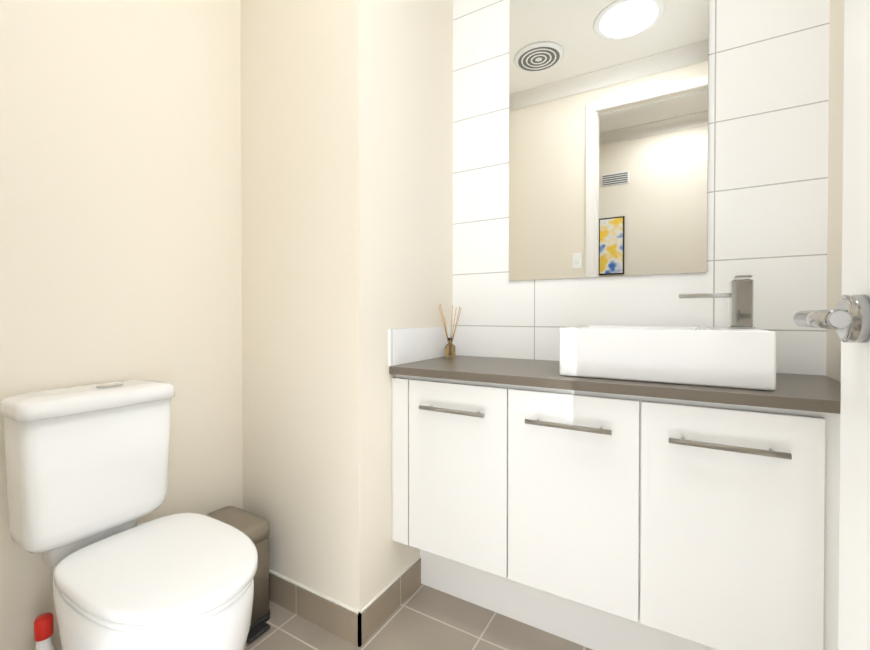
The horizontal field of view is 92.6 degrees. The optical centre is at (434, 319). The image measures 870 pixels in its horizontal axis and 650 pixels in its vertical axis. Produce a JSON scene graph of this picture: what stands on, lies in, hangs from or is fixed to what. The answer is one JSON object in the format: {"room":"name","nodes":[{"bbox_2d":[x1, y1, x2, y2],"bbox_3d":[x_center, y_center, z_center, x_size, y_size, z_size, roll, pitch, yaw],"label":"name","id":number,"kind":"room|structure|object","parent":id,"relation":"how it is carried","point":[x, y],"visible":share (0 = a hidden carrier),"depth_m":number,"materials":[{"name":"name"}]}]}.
{"room":"bathroom","nodes":[
{"label":"bathroom","id":0,"kind":"room"},
{"bbox_2d":[0,0,242,649],"bbox_3d":[-1.091,-0.387,1.121,0.100,2.850,1.187,0,1,30],"label":"wall","id":1,"kind":"structure","parent":0,"point":[120,202],"depth_m":1.27,"materials":[{"name":"beige paint"}]},
{"bbox_2d":[240,0,452,610],"bbox_3d":[-0.352,-0.394,1.801,0.688,2.850,0.733,0,1,30],"label":"wall","id":2,"kind":"structure","parent":0,"point":[347,175],"depth_m":1.45,"materials":[{"name":"beige paint"}]},
{"bbox_2d":[269,570,361,645],"bbox_3d":[-0.493,0.982,1.467,0.597,0.105,0.009,0,1,30],"label":"baseboard","id":3,"kind":"structure","parent":2,"relation":"attached to","point":[333,618],"depth_m":1.41,"materials":[{"name":"tile"}]},
{"bbox_2d":[358,556,420,646],"bbox_3d":[-0.150,0.982,1.470,0.009,0.105,0.362,0,1,30],"label":"baseboard","id":4,"kind":"structure","parent":2,"relation":"attached to","point":[384,606],"depth_m":1.44,"materials":[{"name":"tile"}]},
{"bbox_2d":[388,326,453,365],"bbox_3d":[-0.038,0.097,1.653,0.008,0.129,0.478,0,1,30],"label":"wall tile","id":5,"kind":"structure","parent":2,"relation":"attached to","point":[407,345],"depth_m":1.59,"materials":[{"name":"white tile"}]},
{"bbox_2d":[244,584,591,649],"bbox_3d":[-0.330,1.069,0.518,2.038,0.050,2.950,0,1,30],"label":"floor","id":6,"kind":"structure","parent":0,"point":[422,617],"depth_m":1.37,"materials":[{"name":"beige tile"}]},
{"bbox_2d":[34,612,56,649],"bbox_3d":[-0.972,0.889,1.034,0.068,0.300,0.068,0,1,30],"label":"bottle","id":7,"kind":"object","parent":6,"relation":"on","point":[43,627],"visible":1,"depth_m":1.02,"materials":[{"name":"white"}]},
{"bbox_2d":[0,380,257,649],"bbox_3d":[-0.717,0.611,1.031,0.620,0.856,0.378,0,1,30],"label":"toilet","id":8,"kind":"object","parent":6,"relation":"on","point":[87,475],"visible":1,"depth_m":0.99,"materials":[{"name":"white ceramic"}]},
{"bbox_2d":[206,506,269,643],"bbox_3d":[-0.691,0.863,1.423,0.284,0.343,0.170,0,1,30],"label":"bin","id":9,"kind":"object","parent":6,"relation":"on","point":[255,528],"visible":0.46,"depth_m":1.41,"materials":[{"name":"metal"}]},
{"bbox_2d":[389,355,840,649],"bbox_3d":[0.493,0.601,1.337,1.246,0.870,0.492,0,1,30],"label":"bathroom vanity","id":10,"kind":"object","parent":6,"relation":"on","point":[595,513],"visible":0.98,"depth_m":1.10,"materials":[{"name":"white wood"}]},
{"bbox_2d":[438,304,461,357],"bbox_3d":[0.063,0.049,1.755,0.109,0.223,0.113,0,1,30],"label":"diffuser","id":11,"kind":"object","parent":10,"relation":"on","point":[449,349],"visible":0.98,"depth_m":1.73,"materials":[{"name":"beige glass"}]},
{"bbox_2d":[559,325,776,390],"bbox_3d":[0.675,0.095,1.257,0.500,0.140,0.382,0,1,30],"label":"basin","id":12,"kind":"object","parent":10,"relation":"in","point":[740,358],"visible":0.96,"depth_m":1.08,"materials":[{"name":"white ceramic"}]},
{"bbox_2d":[679,275,754,328],"bbox_3d":[0.795,-0.047,1.180,0.179,0.143,0.079,0,1,30],"label":"tap","id":13,"kind":"object","parent":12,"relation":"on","point":[740,294],"visible":1,"depth_m":1.14,"materials":[{"name":"silver metal"}]},
{"bbox_2d":[453,0,829,375],"bbox_3d":[0.678,-0.392,1.564,1.370,2.850,0.100,0,1,30],"label":"tiled wall","id":14,"kind":"structure","parent":0,"point":[768,131],"depth_m":1.36,"materials":[{"name":"white tile"}]},
{"bbox_2d":[509,0,708,280],"bbox_3d":[0.603,-0.797,1.542,0.685,1.280,0.006,0,1,30],"label":"mirror","id":15,"kind":"object","parent":14,"relation":"attached to","point":[608,138],"visible":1,"depth_m":1.52,"materials":[{"name":"clear glass"}]},
{"bbox_2d":[826,0,843,381],"bbox_3d":[0.741,-0.380,0.415,0.100,2.850,1.820,0,1,30],"label":"wall","id":16,"kind":"structure","parent":0,"point":[835,182],"depth_m":1.17,"materials":[{"name":"beige paint"}]},
{"bbox_2d":[793,0,869,649],"bbox_3d":[0.323,-0.244,0.172,0.153,2.566,0.766,0,1,30],"label":"door","id":17,"kind":"structure","parent":16,"relation":"in","point":[848,318],"depth_m":0.47,"materials":[{"name":"white paint"},{"name":"satin chrome"}]}
]}

